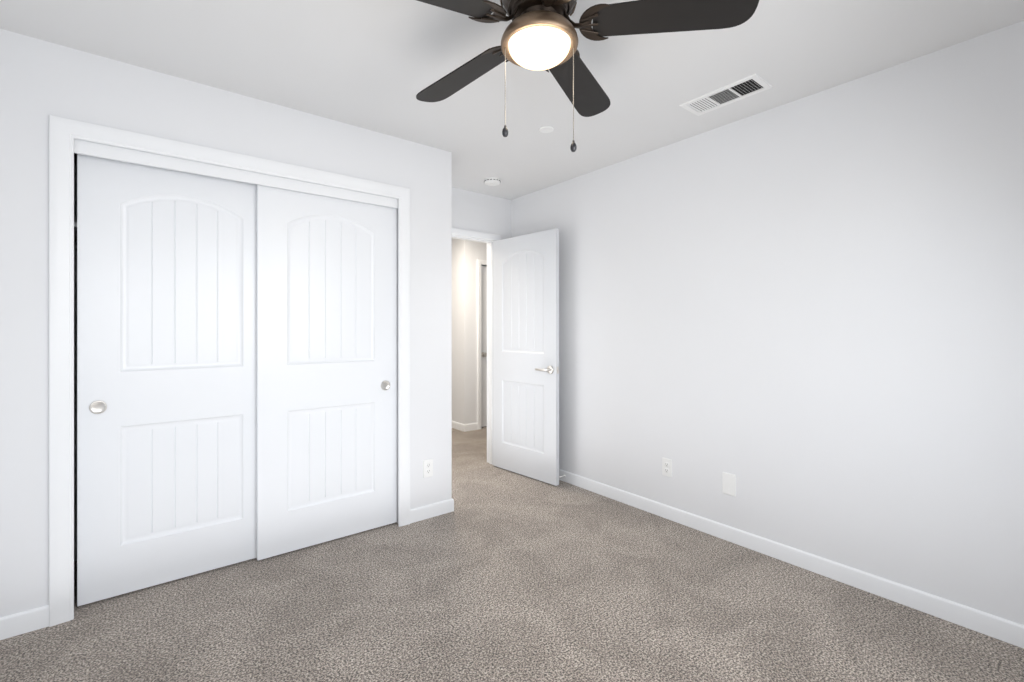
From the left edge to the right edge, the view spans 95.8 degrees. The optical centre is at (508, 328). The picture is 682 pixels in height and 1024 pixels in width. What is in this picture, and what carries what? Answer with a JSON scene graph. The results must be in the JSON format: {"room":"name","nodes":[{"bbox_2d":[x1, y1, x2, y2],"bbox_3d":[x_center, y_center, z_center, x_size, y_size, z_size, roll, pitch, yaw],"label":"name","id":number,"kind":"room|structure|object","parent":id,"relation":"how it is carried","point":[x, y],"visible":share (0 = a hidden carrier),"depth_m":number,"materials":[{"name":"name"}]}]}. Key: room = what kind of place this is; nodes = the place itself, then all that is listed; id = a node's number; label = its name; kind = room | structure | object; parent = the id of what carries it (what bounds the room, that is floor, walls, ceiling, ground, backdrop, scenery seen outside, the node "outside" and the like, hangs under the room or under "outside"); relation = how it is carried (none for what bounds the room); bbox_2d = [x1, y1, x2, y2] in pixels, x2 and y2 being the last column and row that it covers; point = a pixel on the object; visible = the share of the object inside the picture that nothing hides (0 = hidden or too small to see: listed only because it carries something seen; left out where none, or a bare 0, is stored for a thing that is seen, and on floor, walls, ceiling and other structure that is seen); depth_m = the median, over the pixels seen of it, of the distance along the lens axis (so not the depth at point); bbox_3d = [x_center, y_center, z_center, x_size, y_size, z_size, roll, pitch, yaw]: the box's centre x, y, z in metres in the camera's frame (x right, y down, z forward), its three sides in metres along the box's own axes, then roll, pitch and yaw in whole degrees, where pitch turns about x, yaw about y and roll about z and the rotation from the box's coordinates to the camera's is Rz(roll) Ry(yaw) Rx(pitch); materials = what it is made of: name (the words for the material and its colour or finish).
{"room":"empty bedroom","nodes":[
{"label":"empty bedroom","id":0,"kind":"room"},
{"bbox_2d":[0,29,455,617],"bbox_3d":[-1.330,0.020,2.492,2.289,2.440,0.140,0,0,-38],"label":"wall","id":1,"kind":"structure","parent":0,"point":[39,79],"depth_m":2.07,"materials":[{"name":"paint"}]},
{"bbox_2d":[0,605,48,639],"bbox_3d":[-2.040,1.198,1.835,0.310,0.085,0.012,0,0,-38],"label":"baseboard","id":2,"kind":"structure","parent":1,"relation":"attached to","point":[27,621],"depth_m":1.88,"materials":[{"name":"paint"}]},
{"bbox_2d":[74,222,76,255],"bbox_3d":[-1.581,-0.422,2.715,2.179,0.115,0.522,0,0,-38],"label":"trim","id":3,"kind":"structure","parent":1,"relation":"attached to","point":[75,236],"depth_m":2.29,"materials":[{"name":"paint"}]},
{"bbox_2d":[77,154,255,605],"bbox_3d":[-1.609,0.205,2.305,0.790,2.050,0.038,0,0,-38],"label":"closet door","id":4,"kind":"structure","parent":1,"relation":"in","point":[166,375],"depth_m":2.24,"materials":[{"name":"paint"}]},
{"bbox_2d":[49,115,409,626],"bbox_3d":[-1.315,0.175,2.491,1.640,2.130,0.160,0,0,-38],"label":"trim","id":5,"kind":"structure","parent":1,"relation":"attached to","point":[68,138],"depth_m":2.00,"materials":[{"name":"paint"}]},
{"bbox_2d":[256,185,396,559],"bbox_3d":[-1.030,0.205,2.710,0.790,2.050,0.038,0,0,-38],"label":"closet door","id":6,"kind":"structure","parent":1,"relation":"in","point":[326,369],"depth_m":2.67,"materials":[{"name":"paint"}]},
{"bbox_2d":[423,459,432,477],"bbox_3d":[-0.526,0.915,3.031,0.070,0.115,0.009,0,0,-38],"label":"outlet","id":7,"kind":"object","parent":1,"relation":"attached to","point":[427,467],"visible":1,"depth_m":3.03,"materials":[{"name":"white plastic"}]},
{"bbox_2d":[410,499,453,523],"bbox_3d":[-0.513,1.198,3.039,0.300,0.085,0.012,0,0,-38],"label":"baseboard","id":8,"kind":"structure","parent":1,"relation":"attached to","point":[446,506],"depth_m":3.04,"materials":[{"name":"paint"}]},
{"bbox_2d":[452,238,459,422],"bbox_3d":[-0.881,0.020,6.140,0.140,2.440,1.050,0,0,-38],"label":"wall","id":9,"kind":"structure","parent":0,"point":[455,242],"depth_m":5.73,"materials":[{"name":"paint"}]},
{"bbox_2d":[452,421,467,431],"bbox_3d":[-1.240,1.198,6.471,0.012,0.085,2.302,0,0,-38],"label":"baseboard","id":10,"kind":"structure","parent":9,"relation":"attached to","point":[459,426],"depth_m":5.64,"materials":[{"name":"paint"}]},
{"bbox_2d":[460,239,486,423],"bbox_3d":[0.401,0.020,6.388,2.460,2.440,0.115,0,0,-38],"label":"wall","id":11,"kind":"structure","parent":0,"point":[466,254],"depth_m":5.63,"materials":[{"name":"paint"}]},
{"bbox_2d":[477,259,486,429],"bbox_3d":[-0.075,0.194,6.000,0.866,2.092,0.134,0,0,-38],"label":"door frame","id":12,"kind":"structure","parent":11,"relation":"attached to","point":[480,263],"depth_m":5.70,"materials":[{"name":"paint"}]},
{"bbox_2d":[481,266,486,426],"bbox_3d":[-0.066,0.223,5.988,0.756,2.015,0.100,0,0,-38],"label":"hall door","id":13,"kind":"structure","parent":11,"relation":"in","point":[483,346],"depth_m":5.81,"materials":[{"name":"paint"}]},
{"bbox_2d":[456,188,511,239],"bbox_3d":[-1.322,0.020,3.324,3.330,2.440,0.115,0,0,-38],"label":"wall","id":14,"kind":"structure","parent":0,"point":[478,212],"depth_m":4.12,"materials":[{"name":"paint"}]},
{"bbox_2d":[452,228,500,463],"bbox_3d":[-0.455,0.194,4.009,0.866,2.092,0.154,0,0,-38],"label":"door frame","id":15,"kind":"structure","parent":14,"relation":"attached to","point":[475,236],"depth_m":4.24,"materials":[{"name":"paint"}]},
{"bbox_2d":[492,228,558,485],"bbox_3d":[0.145,0.223,3.924,0.165,2.015,0.774,0,0,-38],"label":"entry door","id":16,"kind":"structure","parent":14,"relation":"in","point":[525,355],"depth_m":3.86,"materials":[{"name":"paint"}]},
{"bbox_2d":[0,426,1023,681],"bbox_3d":[-0.169,1.290,4.038,6.265,0.100,7.680,0,0,-38],"label":"floor","id":17,"kind":"structure","parent":0,"point":[498,574],"depth_m":1.99,"materials":[{"name":"beige carpet"}]},
{"bbox_2d":[0,0,1023,199],"bbox_3d":[-0.169,-1.250,4.038,6.265,0.100,7.680,0,0,-38],"label":"ceiling","id":18,"kind":"structure","parent":0,"point":[376,65],"depth_m":2.06,"materials":[{"name":"paint"}]},
{"bbox_2d":[484,177,500,185],"bbox_3d":[-0.130,-1.181,3.731,0.135,0.038,0.135,0,0,-38],"label":"smoke detector","id":19,"kind":"object","parent":18,"relation":"attached to","point":[491,181],"visible":1,"depth_m":3.69,"materials":[{"name":"white plastic"}]},
{"bbox_2d":[539,126,553,132],"bbox_3d":[0.228,-1.196,2.784,0.087,0.008,0.087,0,0,-38],"label":"sprinkler","id":20,"kind":"object","parent":18,"relation":"attached to","point":[546,129],"visible":1,"depth_m":2.77,"materials":[{"name":"white plastic"}]},
{"bbox_2d":[416,0,758,151],"bbox_3d":[0.064,-0.890,1.536,1.271,0.620,1.252,0,0,-38],"label":"ceiling fan","id":21,"kind":"object","parent":18,"relation":"hanging from","point":[538,35],"visible":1,"depth_m":1.48,"materials":[{"name":"black wood"}]},
{"bbox_2d":[679,73,772,115],"bbox_3d":[1.113,-1.196,2.387,0.190,0.008,0.395,0,0,-38],"label":"ceiling vent","id":22,"kind":"object","parent":18,"relation":"in","point":[748,86],"visible":1,"depth_m":2.37,"materials":[{"name":"white metal"}]},
{"bbox_2d":[512,21,1023,624],"bbox_3d":[1.253,0.020,2.849,0.115,2.440,4.052,0,0,-38],"label":"wall","id":23,"kind":"structure","parent":0,"point":[802,319],"depth_m":2.31,"materials":[{"name":"paint"}]},
{"bbox_2d":[662,458,671,476],"bbox_3d":[1.036,0.907,3.024,0.009,0.115,0.070,0,0,-38],"label":"outlet","id":24,"kind":"object","parent":23,"relation":"attached to","point":[666,467],"visible":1,"depth_m":3.02,"materials":[{"name":"white plastic"}]},
{"bbox_2d":[722,472,735,496],"bbox_3d":[1.289,0.909,2.704,0.007,0.125,0.079,0,0,-38],"label":"blank wall plate","id":25,"kind":"object","parent":23,"relation":"attached to","point":[728,483],"visible":1,"depth_m":2.70,"materials":[{"name":"white plastic"}]},
{"bbox_2d":[559,469,1023,648],"bbox_3d":[1.192,1.198,2.801,0.040,0.085,3.822,0,0,-38],"label":"baseboard","id":26,"kind":"structure","parent":23,"relation":"attached to","point":[979,621],"depth_m":2.29,"materials":[{"name":"paint"}]}
]}

